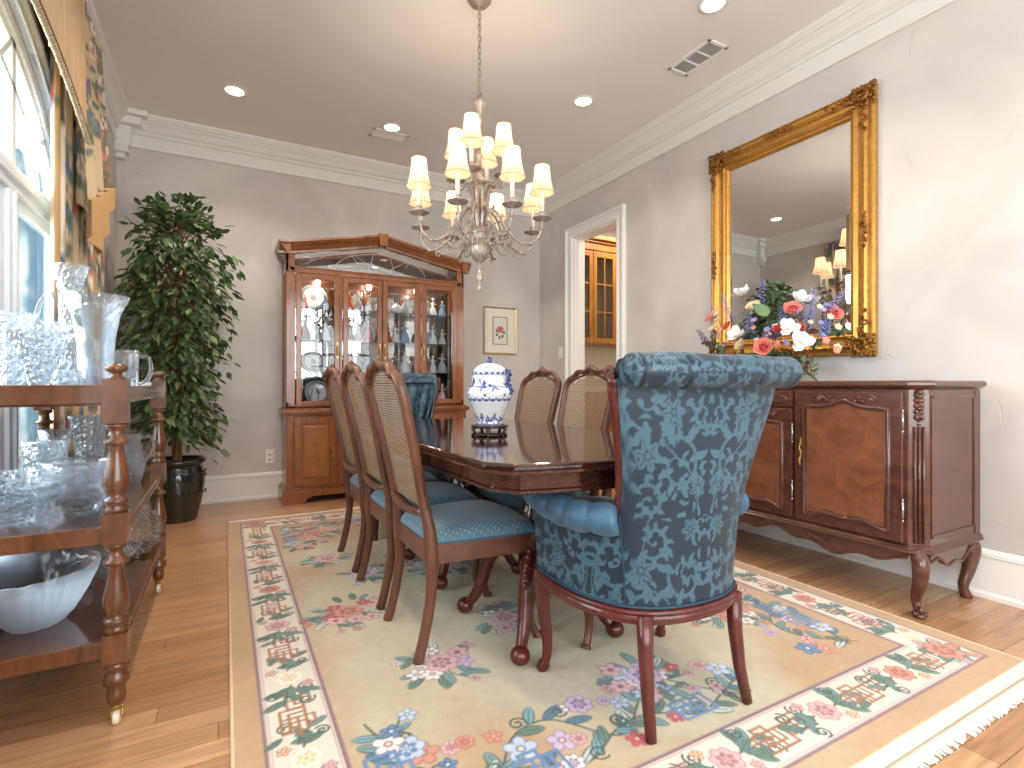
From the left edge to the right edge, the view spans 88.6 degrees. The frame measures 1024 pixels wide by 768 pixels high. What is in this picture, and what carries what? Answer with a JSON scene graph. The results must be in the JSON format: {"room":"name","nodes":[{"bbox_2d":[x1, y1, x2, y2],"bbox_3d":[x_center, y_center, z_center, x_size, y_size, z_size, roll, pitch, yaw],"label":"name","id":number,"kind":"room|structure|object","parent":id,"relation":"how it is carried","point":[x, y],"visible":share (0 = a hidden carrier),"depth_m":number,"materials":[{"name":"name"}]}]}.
{"room":"dining room","nodes":[
{"label":"dining room","id":0,"kind":"room"},
{"bbox_2d":[7,0,116,465],"bbox_3d":[-1.433,-0.545,1.035,0.062,3.050,6.790,0,0,-29],"label":"wall","id":1,"kind":"structure","parent":0,"point":[110,242],"depth_m":3.78,"materials":[{"name":"paint"}]},
{"bbox_2d":[0,0,49,498],"bbox_3d":[-1.691,-0.470,1.583,0.130,2.300,2.740,0,0,-29],"label":"window","id":2,"kind":"structure","parent":1,"relation":"in","point":[21,196],"depth_m":2.10,"materials":[{"name":"white paint"}]},
{"bbox_2d":[30,0,91,145],"bbox_3d":[-1.560,-1.525,1.529,0.186,0.839,1.990,0,0,-29],"label":"valance","id":3,"kind":"object","parent":1,"relation":"attached to","point":[62,22],"visible":1,"depth_m":2.18,"materials":[{"name":"beige fabric"}]},
{"bbox_2d":[50,48,104,547],"bbox_3d":[-2.261,-0.417,2.753,0.055,2.765,1.042,0,0,-29],"label":"floral curtain","id":4,"kind":"object","parent":3,"relation":"hanging from","point":[69,245],"visible":0.48,"depth_m":2.51,"materials":[{"name":"fabric"}]},
{"bbox_2d":[76,0,115,254],"bbox_3d":[-2.179,-1.290,2.759,0.088,1.260,0.613,0,0,-29],"label":"curtain jabot","id":5,"kind":"object","parent":4,"relation":"attached to","point":[95,193],"visible":0.82,"depth_m":2.67,"materials":[{"name":"fabric"}]},
{"bbox_2d":[86,0,128,139],"bbox_3d":[-1.362,-1.952,1.073,0.099,0.235,6.790,0,0,-29],"label":"trim","id":6,"kind":"structure","parent":1,"relation":"attached to","point":[116,103],"depth_m":3.56,"materials":[{"name":"white paint"}]},
{"bbox_2d":[117,148,615,475],"bbox_3d":[-0.578,-0.545,5.456,5.980,3.050,0.150,0,0,-29],"label":"wall","id":7,"kind":"structure","parent":0,"point":[263,208],"depth_m":4.53,"materials":[{"name":"paint"}]},
{"bbox_2d":[114,108,147,160],"bbox_3d":[-2.901,-1.895,4.004,0.210,0.350,0.170,0,0,-29],"label":"trim","id":8,"kind":"structure","parent":7,"relation":"attached to","point":[133,118],"depth_m":3.98,"materials":[{"name":"white paint"}]},
{"bbox_2d":[142,471,281,509],"bbox_3d":[-1.356,0.869,4.928,3.807,0.222,0.030,0,0,-29],"label":"baseboard","id":9,"kind":"structure","parent":7,"relation":"attached to","point":[260,485],"depth_m":4.42,"materials":[{"name":"white paint"}]},
{"bbox_2d":[265,449,274,462],"bbox_3d":[-2.092,0.625,4.538,0.072,0.116,0.010,0,0,-29],"label":"wall outlet","id":10,"kind":"object","parent":7,"relation":"attached to","point":[269,454],"visible":1,"depth_m":4.54,"materials":[{"name":"white plastic"}]},
{"bbox_2d":[132,114,538,217],"bbox_3d":[-1.334,-1.952,4.887,3.807,0.235,0.124,0,0,-29],"label":"trim","id":11,"kind":"structure","parent":7,"relation":"attached to","point":[160,134],"depth_m":4.54,"materials":[{"name":"white paint"}]},
{"bbox_2d":[483,306,516,354],"bbox_3d":[-0.126,-0.568,5.605,0.398,0.506,0.022,0,0,-29],"label":"framed print","id":12,"kind":"object","parent":7,"relation":"attached to","point":[499,323],"visible":1,"depth_m":5.61,"materials":[{"name":"beige paper"}]},
{"bbox_2d":[585,235,615,347],"bbox_3d":[1.122,-1.040,6.078,1.440,1.200,0.370,0,0,-29],"label":"wall cabinet","id":13,"kind":"object","parent":7,"relation":"attached to","point":[600,251],"visible":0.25,"depth_m":5.94,"materials":[{"name":"brown wood"}]},
{"bbox_2d":[585,346,615,385],"bbox_3d":[1.254,-0.215,6.365,1.893,0.490,0.011,0,0,-29],"label":"backsplash","id":14,"kind":"structure","parent":7,"relation":"attached to","point":[600,357],"depth_m":6.24,"materials":[{"name":"tile"}]},
{"bbox_2d":[92,0,848,190],"bbox_3d":[0.256,-2.120,1.958,4.087,0.100,7.090,0,0,-29],"label":"ceiling","id":15,"kind":"structure","parent":0,"point":[320,74],"depth_m":3.36,"materials":[{"name":"paint"}]},
{"bbox_2d":[222,84,246,97],"bbox_3d":[-1.957,-2.067,3.705,0.160,0.006,0.160,0,0,-29],"label":"recessed light","id":16,"kind":"object","parent":15,"relation":"in","point":[232,90],"visible":1,"depth_m":3.70,"materials":[{"name":"glass"}]},
{"bbox_2d":[369,127,409,142],"bbox_3d":[-1.019,-2.066,4.366,0.300,0.008,0.140,0,0,-29],"label":"ceiling vent","id":17,"kind":"object","parent":15,"relation":"in","point":[375,132],"visible":1,"depth_m":4.37,"materials":[{"name":"metal"}]},
{"bbox_2d":[382,122,401,132],"bbox_3d":[-0.969,-2.067,4.234,0.160,0.006,0.160,0,0,-29],"label":"recessed light","id":18,"kind":"object","parent":15,"relation":"in","point":[390,127],"visible":1,"depth_m":4.23,"materials":[{"name":"white paint"}]},
{"bbox_2d":[406,0,554,291],"bbox_3d":[-0.175,-1.281,2.822,0.762,1.578,0.762,0,0,-9],"label":"chandelier","id":19,"kind":"object","parent":15,"relation":"hanging from","point":[458,169],"visible":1,"depth_m":2.77,"materials":[{"name":"silver metal"}]},
{"bbox_2d":[572,95,593,106],"bbox_3d":[0.522,-2.067,3.841,0.160,0.006,0.160,0,0,-29],"label":"recessed light","id":20,"kind":"object","parent":15,"relation":"in","point":[583,100],"visible":1,"depth_m":3.84,"materials":[{"name":"white paint"}]},
{"bbox_2d":[668,38,728,75],"bbox_3d":[1.176,-2.066,3.332,0.170,0.008,0.340,0,0,-29],"label":"ceiling vent","id":21,"kind":"object","parent":15,"relation":"in","point":[708,50],"visible":1,"depth_m":3.32,"materials":[{"name":"metal"}]},
{"bbox_2d":[698,0,728,13],"bbox_3d":[1.095,-2.067,2.855,0.160,0.006,0.160,0,0,-29],"label":"recessed light","id":22,"kind":"object","parent":15,"relation":"in","point":[704,6],"visible":1,"depth_m":2.87,"materials":[{"name":"white paint"}]},
{"bbox_2d":[0,488,1023,767],"bbox_3d":[0.256,1.030,1.958,4.087,0.100,7.090,0,0,-29],"label":"floor","id":23,"kind":"structure","parent":0,"point":[176,702],"depth_m":1.83,"materials":[{"name":"brown wood"}]},
{"bbox_2d":[0,363,166,724],"bbox_3d":[-1.581,0.460,1.891,0.478,1.041,1.153,0,0,-29],"label":"cart","id":24,"kind":"object","parent":23,"relation":"on","point":[100,624],"visible":0.8,"depth_m":1.51,"materials":[{"name":"brown wood"}]},
{"bbox_2d":[5,311,36,384],"bbox_3d":[-1.472,-0.081,1.543,0.121,0.255,0.112,0,0,-29],"label":"crystal vase","id":25,"kind":"object","parent":24,"relation":"on","point":[28,346],"visible":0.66,"depth_m":1.57,"materials":[{"name":"glass"}]},
{"bbox_2d":[0,492,56,526],"bbox_3d":[-1.475,0.372,1.541,0.212,0.072,0.212,0,0,16],"label":"crystal bowl","id":26,"kind":"object","parent":24,"relation":"on","point":[52,496],"visible":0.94,"depth_m":1.56,"materials":[{"name":"glass"}]},
{"bbox_2d":[0,479,59,513],"bbox_3d":[-1.470,0.337,1.544,0.212,0.072,0.212,0,0,16],"label":"crystal bowl","id":27,"kind":"object","parent":26,"relation":"on","point":[56,482],"visible":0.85,"depth_m":1.56,"materials":[{"name":"glass"}]},
{"bbox_2d":[0,468,61,501],"bbox_3d":[-1.464,0.300,1.547,0.212,0.072,0.212,0,0,16],"label":"crystal bowl","id":28,"kind":"object","parent":27,"relation":"on","point":[58,471],"visible":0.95,"depth_m":1.57,"materials":[{"name":"glass"}]},
{"bbox_2d":[2,329,75,384],"bbox_3d":[-1.367,-0.052,1.521,0.161,0.197,0.155,0,0,9],"label":"vase","id":29,"kind":"object","parent":24,"relation":"on","point":[4,332],"visible":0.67,"depth_m":1.51,"materials":[{"name":"clear glass"}]},
{"bbox_2d":[11,319,72,383],"bbox_3d":[-1.601,-0.083,1.792,0.158,0.258,0.157,0,0,-29],"label":"crystal vase","id":30,"kind":"object","parent":24,"relation":"on","point":[13,321],"visible":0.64,"depth_m":1.79,"materials":[{"name":"glass"}]},
{"bbox_2d":[21,439,63,502],"bbox_3d":[-1.643,0.303,1.837,0.110,0.210,0.111,0,0,-4],"label":"crystal vase","id":31,"kind":"object","parent":24,"relation":"on","point":[61,448],"visible":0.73,"depth_m":1.84,"materials":[{"name":"glass"}]},
{"bbox_2d":[0,548,100,633],"bbox_3d":[-1.462,0.639,1.623,0.295,0.172,0.476,0,0,-43],"label":"frosted bowl","id":32,"kind":"object","parent":24,"relation":"on","point":[38,591],"visible":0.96,"depth_m":1.57,"materials":[{"name":"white glass"}]},
{"bbox_2d":[26,292,75,384],"bbox_3d":[-1.812,-0.158,2.064,0.145,0.410,0.153,0,0,27],"label":"basket","id":33,"kind":"object","parent":24,"relation":"on","point":[72,359],"visible":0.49,"depth_m":2.06,"materials":[{"name":"clear glass"}]},
{"bbox_2d":[26,357,75,384],"bbox_3d":[-1.812,-0.029,2.064,0.145,0.150,0.153,0,0,27],"label":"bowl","id":34,"kind":"object","parent":33,"relation":"on","point":[73,359],"depth_m":2.08,"materials":[{"name":"clear glass"}]},
{"bbox_2d":[36,428,73,490],"bbox_3d":[-1.761,0.291,2.023,0.112,0.235,0.112,0,0,-29],"label":"crystal vase","id":35,"kind":"object","parent":24,"relation":"on","point":[72,428],"visible":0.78,"depth_m":2.03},
{"bbox_2d":[50,262,89,384],"bbox_3d":[-1.675,-0.201,1.991,0.120,0.495,0.117,0,0,-29],"label":"vase","id":36,"kind":"object","parent":24,"relation":"on","point":[57,281],"visible":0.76,"depth_m":1.99,"materials":[{"name":"clear glass"}]},
{"bbox_2d":[53,358,90,384],"bbox_3d":[-1.544,-0.021,1.846,0.104,0.135,0.104,0,0,-29],"label":"crystal tumbler","id":37,"kind":"object","parent":24,"relation":"on","point":[87,361],"visible":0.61,"depth_m":1.85,"materials":[{"name":"glass"}]},
{"bbox_2d":[39,457,106,515],"bbox_3d":[-1.369,0.325,1.667,0.197,0.168,0.197,0,0,-29],"label":"bowl","id":38,"kind":"object","parent":24,"relation":"on","point":[42,462],"visible":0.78,"depth_m":1.63,"materials":[{"name":"clear glass"}]},
{"bbox_2d":[69,414,104,489],"bbox_3d":[-1.669,0.266,2.074,0.139,0.285,0.129,0,0,-29],"label":"crystal vase","id":39,"kind":"object","parent":24,"relation":"on","point":[70,421],"visible":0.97,"depth_m":2.07,"materials":[{"name":"glass"}]},
{"bbox_2d":[59,291,130,384],"bbox_3d":[-1.387,-0.123,1.749,0.188,0.340,0.188,0,0,-29],"label":"vase","id":40,"kind":"object","parent":24,"relation":"on","point":[62,296],"visible":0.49,"depth_m":1.73,"materials":[{"name":"clear glass"}]},
{"bbox_2d":[82,545,108,570],"bbox_3d":[-1.657,0.676,2.080,0.101,0.115,0.104,0,0,-29],"label":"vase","id":41,"kind":"object","parent":24,"relation":"on","point":[103,552],"visible":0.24,"depth_m":2.07,"materials":[{"name":"clear glass"}]},
{"bbox_2d":[57,541,139,586],"bbox_3d":[-1.466,0.662,1.865,0.241,0.144,0.241,0,0,-29],"label":"footed bowl","id":42,"kind":"object","parent":24,"relation":"on","point":[136,545],"visible":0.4,"depth_m":1.85,"materials":[{"name":"glass"}]},
{"bbox_2d":[101,349,151,385],"bbox_3d":[-1.591,-0.046,2.156,0.156,0.186,0.129,0,0,-3],"label":"glass pitcher","id":43,"kind":"object","parent":24,"relation":"on","point":[101,349],"visible":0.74,"depth_m":2.18,"materials":[{"name":"clear glass"}]},
{"bbox_2d":[125,433,155,485],"bbox_3d":[-1.551,0.306,2.134,0.133,0.205,0.116,0,0,-3],"label":"glass pitcher","id":44,"kind":"object","parent":24,"relation":"on","point":[138,434],"visible":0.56,"depth_m":2.15,"materials":[{"name":"glass"}]},
{"bbox_2d":[131,382,150,385],"bbox_3d":[-1.666,0.019,2.360,0.074,0.055,0.072,0,0,-29],"label":"ramekin","id":45,"kind":"object","parent":24,"relation":"on","point":[132,383],"visible":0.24,"depth_m":2.33,"materials":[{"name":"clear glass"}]},
{"bbox_2d":[145,455,206,524],"bbox_3d":[-2.416,0.757,3.785,0.374,0.445,0.374,0,0,-29],"label":"plant pot","id":46,"kind":"object","parent":23,"relation":"on","point":[184,485],"visible":0.63,"depth_m":3.68,"materials":[{"name":"brown ceramic"}]},
{"bbox_2d":[104,191,245,464],"bbox_3d":[-2.411,-0.387,3.803,0.895,1.981,0.900,0,0,-39],"label":"ficus tree","id":47,"kind":"object","parent":46,"relation":"in","point":[186,311],"visible":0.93,"depth_m":3.67,"materials":[{"name":"green plant"}]},
{"bbox_2d":[274,233,471,505],"bbox_3d":[-1.214,-0.170,4.770,1.694,2.300,0.415,0,0,-29],"label":"china cabinet","id":48,"kind":"object","parent":23,"relation":"on","point":[312,465],"visible":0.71,"depth_m":4.65,"materials":[{"name":"brown wood"}]},
{"bbox_2d":[302,315,310,339],"bbox_3d":[-1.767,-0.485,4.487,0.100,0.214,0.101,0,0,-20],"label":"figurine","id":49,"kind":"object","parent":48,"relation":"on","point":[306,334],"visible":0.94,"depth_m":4.47,"materials":[{"name":"white ceramic"}]},
{"bbox_2d":[302,351,324,371],"bbox_3d":[-1.748,-0.201,4.620,0.190,0.185,0.051,0,0,-27],"label":"plate","id":50,"kind":"object","parent":48,"relation":"on","point":[311,358],"visible":0.89,"depth_m":4.62,"materials":[{"name":"white ceramic"}]},
{"bbox_2d":[302,285,326,307],"bbox_3d":[-1.747,-0.765,4.620,0.230,0.224,0.058,0,0,-27],"label":"plate","id":51,"kind":"object","parent":48,"relation":"on","point":[314,294],"visible":0.64,"depth_m":4.63,"materials":[{"name":"white ceramic"}]},
{"bbox_2d":[309,382,319,400],"bbox_3d":[-1.715,0.082,4.560,0.095,0.197,0.095,0,0,-17],"label":"figurine","id":52,"kind":"object","parent":48,"relation":"in","point":[314,396],"visible":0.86,"depth_m":4.54,"materials":[{"name":"white ceramic"}]},
{"bbox_2d":[305,381,327,400],"bbox_3d":[-1.719,0.073,4.635,0.210,0.205,0.054,0,0,-27],"label":"plate","id":53,"kind":"object","parent":48,"relation":"on","point":[321,392],"visible":0.67,"depth_m":4.65,"materials":[{"name":"white ceramic"}]},
{"bbox_2d":[311,366,328,371],"bbox_3d":[-1.635,-0.129,4.502,0.184,0.052,0.106,0,0,-29],"label":"bowl","id":54,"kind":"object","parent":48,"relation":"on","point":[317,368],"visible":0.8,"depth_m":4.47,"materials":[{"name":"white ceramic"}]},
{"bbox_2d":[321,293,328,307],"bbox_3d":[-1.625,-0.722,4.566,0.071,0.148,0.071,0,0,-18],"label":"figurine","id":55,"kind":"object","parent":48,"relation":"on","point":[325,304],"visible":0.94,"depth_m":4.55,"materials":[{"name":"blue ceramic"}]},
{"bbox_2d":[320,319,330,339],"bbox_3d":[-1.624,-0.472,4.566,0.091,0.187,0.090,0,0,-44],"label":"figurine","id":56,"kind":"object","parent":48,"relation":"on","point":[325,335],"visible":0.91,"depth_m":4.54,"materials":[{"name":"white ceramic"}]},
{"bbox_2d":[348,290,353,309],"bbox_3d":[-1.444,-0.740,4.664,0.086,0.183,0.086,0,0,-30],"label":"figurine","id":57,"kind":"object","parent":48,"relation":"on","point":[350,303],"visible":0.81,"depth_m":4.64,"materials":[{"name":"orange ceramic"}]},
{"bbox_2d":[348,320,354,340],"bbox_3d":[-1.444,-0.475,4.665,0.090,0.193,0.090,0,0,-25],"label":"figurine","id":58,"kind":"object","parent":48,"relation":"on","point":[350,333],"visible":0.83,"depth_m":4.65,"materials":[{"name":"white ceramic"}]},
{"bbox_2d":[354,289,362,309],"bbox_3d":[-1.391,-0.751,4.739,0.100,0.207,0.100,0,0,-31],"label":"figurine","id":59,"kind":"object","parent":48,"relation":"on","point":[357,304],"visible":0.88,"depth_m":4.71,"materials":[{"name":"grey ceramic"}]},
{"bbox_2d":[354,323,362,340],"bbox_3d":[-1.390,-0.467,4.738,0.086,0.177,0.085,0,0,-36],"label":"figurine","id":60,"kind":"object","parent":48,"relation":"on","point":[357,336],"visible":0.88,"depth_m":4.72,"materials":[{"name":"white ceramic"}]},
{"bbox_2d":[363,320,372,340],"bbox_3d":[-1.301,-0.476,4.742,0.094,0.197,0.095,0,0,-8],"label":"figurine","id":61,"kind":"object","parent":48,"relation":"on","point":[368,336],"visible":0.93,"depth_m":4.72,"materials":[{"name":"pink ceramic"}]},
{"bbox_2d":[363,351,372,371],"bbox_3d":[-1.300,-0.202,4.744,0.095,0.197,0.095,0,0,-35],"label":"figurine","id":62,"kind":"object","parent":48,"relation":"on","point":[368,356],"visible":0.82,"depth_m":4.72,"materials":[{"name":"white ceramic"}]},
{"bbox_2d":[364,295,371,310],"bbox_3d":[-1.300,-0.724,4.744,0.071,0.153,0.071,0,0,-7],"label":"figurine","id":63,"kind":"object","parent":48,"relation":"on","point":[367,306],"visible":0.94,"depth_m":4.73,"materials":[{"name":"white ceramic"}]},
{"bbox_2d":[295,255,447,403],"bbox_3d":[-1.306,-0.515,4.938,1.510,1.390,0.005,0,0,-29],"label":"mirror","id":64,"kind":"object","parent":48,"relation":"on","point":[382,264],"depth_m":4.92,"materials":[{"name":"mirror"}]},
{"bbox_2d":[295,306,451,319],"bbox_3d":[-1.238,-0.645,4.814,1.510,0.006,0.265,0,0,-29],"label":"shelf","id":65,"kind":"object","parent":48,"relation":"attached to","point":[305,310],"depth_m":4.83,"materials":[{"name":"clear glass"}]},
{"bbox_2d":[295,338,451,346],"bbox_3d":[-1.238,-0.375,4.814,1.510,0.006,0.265,0,0,-29],"label":"shelf","id":66,"kind":"object","parent":48,"relation":"attached to","point":[317,342],"depth_m":4.82,"materials":[{"name":"clear glass"}]},
{"bbox_2d":[295,372,451,373],"bbox_3d":[-1.238,-0.100,4.814,1.510,0.006,0.265,0,0,-29],"label":"shelf","id":67,"kind":"object","parent":48,"relation":"attached to","point":[295,372],"depth_m":4.70,"materials":[{"name":"clear glass"}]},
{"bbox_2d":[391,324,399,341],"bbox_3d":[-1.093,-0.472,4.902,0.090,0.187,0.090,0,0,-25],"label":"figurine","id":68,"kind":"object","parent":48,"relation":"on","point":[395,338],"visible":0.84,"depth_m":4.88,"materials":[{"name":"white ceramic"}]},
{"bbox_2d":[390,303,401,312],"bbox_3d":[-1.064,-0.700,4.858,0.160,0.104,0.108,0,0,1],"label":"teapot","id":69,"kind":"object","parent":48,"relation":"on","point":[396,308],"visible":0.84,"depth_m":4.82,"materials":[{"name":"white ceramic"}]},
{"bbox_2d":[400,351,409,372],"bbox_3d":[-1.001,-0.206,4.905,0.100,0.207,0.098,0,0,-39],"label":"figurine","id":70,"kind":"object","parent":48,"relation":"on","point":[404,368],"visible":0.97,"depth_m":4.88,"materials":[{"name":"white ceramic"}]},
{"bbox_2d":[400,322,409,342],"bbox_3d":[-1.000,-0.480,4.905,0.095,0.204,0.095,0,0,-23],"label":"figurine","id":71,"kind":"object","parent":48,"relation":"on","point":[404,337],"visible":0.93,"depth_m":4.88,"materials":[{"name":"blue ceramic"}]},
{"bbox_2d":[400,294,409,312],"bbox_3d":[-1.002,-0.747,4.907,0.095,0.197,0.095,0,0,-9],"label":"figurine","id":72,"kind":"object","parent":48,"relation":"on","point":[405,309],"visible":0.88,"depth_m":4.88,"materials":[{"name":"grey ceramic"}]},
{"bbox_2d":[429,326,436,343],"bbox_3d":[-0.767,-0.472,5.078,0.090,0.187,0.090,0,0,-19],"label":"figurine","id":73,"kind":"object","parent":48,"relation":"on","point":[433,340],"visible":0.87,"depth_m":5.06,"materials":[{"name":"white ceramic"}]},
{"bbox_2d":[430,355,436,372],"bbox_3d":[-0.767,-0.190,5.078,0.080,0.173,0.080,0,0,-28],"label":"figurine","id":74,"kind":"object","parent":48,"relation":"on","point":[432,366],"visible":0.94,"depth_m":5.06,"materials":[{"name":"white ceramic"}]},
{"bbox_2d":[430,298,436,314],"bbox_3d":[-0.768,-0.740,5.080,0.085,0.183,0.085,0,0,-24],"label":"figurine","id":75,"kind":"object","parent":48,"relation":"on","point":[432,309],"visible":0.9,"depth_m":5.06,"materials":[{"name":"white ceramic"}]},
{"bbox_2d":[437,353,446,372],"bbox_3d":[-0.676,-0.202,5.082,0.095,0.197,0.093,0,0,-15],"label":"figurine","id":76,"kind":"object","parent":48,"relation":"on","point":[441,368],"visible":1,"depth_m":5.06,"materials":[{"name":"grey ceramic"}]},
{"bbox_2d":[438,301,445,315],"bbox_3d":[-0.677,-0.727,5.084,0.076,0.158,0.076,0,0,-6],"label":"figurine","id":77,"kind":"object","parent":48,"relation":"on","point":[441,311],"visible":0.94,"depth_m":5.07,"materials":[{"name":"blue ceramic"}]},
{"bbox_2d":[227,507,1023,767],"bbox_3d":[-0.085,0.973,2.741,2.457,0.015,3.573,0,0,-29],"label":"area rug","id":78,"kind":"object","parent":23,"relation":"on","point":[319,678],"visible":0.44,"depth_m":1.71,"materials":[{"name":"carpet"}]},
{"bbox_2d":[323,364,439,572],"bbox_3d":[-0.722,0.436,2.967,0.622,1.086,0.515,0,0,-29],"label":"dining chair","id":79,"kind":"object","parent":78,"relation":"on","point":[354,484],"visible":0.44,"depth_m":2.88,"materials":[{"name":"brown wood"}]},
{"bbox_2d":[350,468,439,490],"bbox_3d":[-0.668,0.529,2.997,0.440,0.074,0.474,0,0,-29],"label":"seat cushion","id":80,"kind":"object","parent":79,"relation":"on","point":[354,481],"depth_m":2.89,"materials":[{"name":"blue fabric"}]},
{"bbox_2d":[349,372,445,540],"bbox_3d":[-0.741,0.446,3.607,0.691,1.059,0.624,0,0,-29],"label":"armchair","id":81,"kind":"object","parent":78,"relation":"on","point":[422,388],"visible":0.2,"depth_m":3.78,"materials":[{"name":"blue fabric"}]},
{"bbox_2d":[393,456,443,479],"bbox_3d":[-0.702,0.561,3.537,0.397,0.145,0.375,0,0,-29],"label":"seat cushion","id":82,"kind":"object","parent":81,"relation":"on","point":[438,475],"depth_m":3.42,"materials":[{"name":"fabric"}]},
{"bbox_2d":[340,361,479,609],"bbox_3d":[-0.481,0.436,2.526,0.622,1.086,0.515,0,0,-29],"label":"dining chair","id":83,"kind":"object","parent":78,"relation":"on","point":[378,503],"visible":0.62,"depth_m":2.44,"materials":[{"name":"brown wood"}]},
{"bbox_2d":[371,481,478,508],"bbox_3d":[-0.427,0.529,2.555,0.440,0.074,0.474,0,0,-29],"label":"seat cushion","id":84,"kind":"object","parent":83,"relation":"on","point":[438,492],"depth_m":2.45,"materials":[{"name":"blue fabric"}]},
{"bbox_2d":[364,355,540,664],"bbox_3d":[-0.240,0.436,2.085,0.622,1.086,0.515,0,0,-29],"label":"dining chair","id":85,"kind":"object","parent":78,"relation":"on","point":[457,531],"visible":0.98,"depth_m":1.95,"materials":[{"name":"brown wood"}]},
{"bbox_2d":[400,500,534,542],"bbox_3d":[-0.186,0.529,2.115,0.440,0.074,0.474,0,0,-29],"label":"seat cushion","id":86,"kind":"object","parent":85,"relation":"on","point":[468,521],"depth_m":1.97,"materials":[{"name":"blue fabric"}]},
{"bbox_2d":[361,418,623,665],"bbox_3d":[-0.075,0.594,2.432,0.954,0.748,1.944,0,0,-29],"label":"dining table","id":87,"kind":"object","parent":78,"relation":"on","point":[533,457],"visible":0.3,"depth_m":1.85,"materials":[{"name":"brown wood"}]},
{"bbox_2d":[471,424,507,436],"bbox_3d":[-0.097,0.199,2.251,0.161,0.052,0.163,0,0,-29],"label":"stand","id":88,"kind":"object","parent":87,"relation":"on","point":[487,433],"visible":0.89,"depth_m":2.21,"materials":[{"name":"wood"}]},
{"bbox_2d":[466,356,513,424],"bbox_3d":[-0.096,0.027,2.250,0.198,0.292,0.198,0,0,-19],"label":"ginger jar","id":89,"kind":"object","parent":88,"relation":"on","point":[490,392],"visible":1,"depth_m":2.19,"materials":[{"name":"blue ceramic"}]},
{"bbox_2d":[440,367,561,494],"bbox_3d":[-0.065,0.436,3.087,0.622,1.086,0.515,0,0,-29],"label":"dining chair","id":90,"kind":"object","parent":78,"relation":"on","point":[553,401],"visible":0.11,"depth_m":3.17,"materials":[{"name":"brown wood"}]},
{"bbox_2d":[475,364,610,600],"bbox_3d":[0.173,0.436,2.653,0.622,1.086,0.515,0,0,-29],"label":"dining chair","id":91,"kind":"object","parent":78,"relation":"on","point":[513,501],"visible":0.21,"depth_m":2.72,"materials":[{"name":"brown wood"}]},
{"bbox_2d":[481,489,589,507],"bbox_3d":[0.118,0.529,2.623,0.440,0.074,0.474,0,0,-29],"label":"seat cushion","id":92,"kind":"object","parent":91,"relation":"on","point":[508,500],"depth_m":2.50,"materials":[{"name":"blue fabric"}]},
{"bbox_2d":[572,430,614,650],"bbox_3d":[0.398,0.436,2.240,0.622,1.086,0.515,0,0,-29],"label":"dining chair","id":93,"kind":"object","parent":78,"relation":"on","point":[606,494],"visible":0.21,"depth_m":1.94,"materials":[{"name":"brown wood"}]},
{"bbox_2d":[572,496,614,503],"bbox_3d":[0.344,0.529,2.211,0.440,0.074,0.474,0,0,-29],"label":"seat cushion","id":94,"kind":"object","parent":93,"relation":"on","point":[594,499],"depth_m":2.27,"materials":[{"name":"blue fabric"}]},
{"bbox_2d":[523,352,802,744],"bbox_3d":[0.458,0.446,1.674,0.691,1.059,0.624,0,0,-28],"label":"armchair","id":95,"kind":"object","parent":78,"relation":"on","point":[687,427],"visible":0.98,"depth_m":1.47,"materials":[{"name":"blue fabric"}]},
{"bbox_2d":[738,380,986,618],"bbox_3d":[1.449,0.487,3.133,0.554,1.003,1.984,0,0,-29],"label":"sideboard","id":96,"kind":"object","parent":23,"relation":"on","point":[881,470],"visible":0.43,"depth_m":2.35,"materials":[{"name":"brown wood"}]},
{"bbox_2d":[697,279,851,380],"bbox_3d":[1.461,-0.310,3.043,0.385,0.588,0.997,0,0,-23],"label":"flower arrangement","id":97,"kind":"object","parent":96,"relation":"on","point":[764,346],"visible":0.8,"depth_m":2.87,"materials":[{"name":"multicoloured plant"}]},
{"bbox_2d":[540,0,1023,556],"bbox_3d":[1.992,-0.545,2.906,0.130,3.050,6.790,0,0,-29],"label":"wall","id":98,"kind":"structure","parent":0,"point":[950,82],"depth_m":2.65,"materials":[{"name":"paint"}]},
{"bbox_2d":[565,203,625,426],"bbox_3d":[0.824,-0.297,5.009,0.168,2.555,0.900,0,0,-29],"label":"door frame","id":99,"kind":"structure","parent":98,"relation":"in","point":[576,236],"depth_m":5.28,"materials":[{"name":"white paint"}]},
{"bbox_2d":[544,0,957,214],"bbox_3d":[1.881,-1.952,2.846,0.124,0.235,6.790,0,0,-29],"label":"trim","id":100,"kind":"structure","parent":98,"relation":"attached to","point":[854,26],"depth_m":3.40,"materials":[{"name":"white paint"}]},
{"bbox_2d":[708,78,877,357],"bbox_3d":[1.675,-0.885,3.272,0.075,1.484,1.107,0,0,-29],"label":"wall mirror","id":101,"kind":"object","parent":98,"relation":"attached to","point":[795,204],"visible":0.83,"depth_m":3.15,"materials":[{"name":"gold metal"}]},
{"bbox_2d":[737,523,1023,608],"bbox_3d":[1.922,0.869,2.868,0.030,0.222,6.790,0,0,-29],"label":"baseboard","id":102,"kind":"structure","parent":98,"relation":"attached to","point":[999,576],"depth_m":2.43,"materials":[{"name":"white paint"}]},
{"bbox_3d":[1.759,1.030,5.546,1.993,0.100,1.935,0,0,-29],"label":"floor","id":103,"kind":"structure","parent":0,"visible":0},
{"bbox_2d":[585,391,611,431],"bbox_3d":[1.353,0.530,6.074,1.720,0.900,0.598,0,0,-29],"label":"base cabinet","id":104,"kind":"object","parent":103,"relation":"on","point":[610,427],"visible":0.02,"depth_m":5.51,"materials":[{"name":"brown wood"}]},
{"label":"outside","id":105,"kind":"structure","parent":0,"visible":0},
{"bbox_3d":[-8.058,1.280,1.294,11.100,0.100,22.000,0,0,-29],"label":"lawn","id":106,"kind":"structure","parent":105,"visible":0},
{"bbox_2d":[0,127,44,490],"bbox_3d":[-5.937,-0.735,6.556,0.070,3.930,7.800,0,0,-29],"label":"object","id":107,"kind":"object","parent":106,"relation":"on","point":[31,244],"visible":0.09,"depth_m":6.30,"materials":[{"name":"glass"}]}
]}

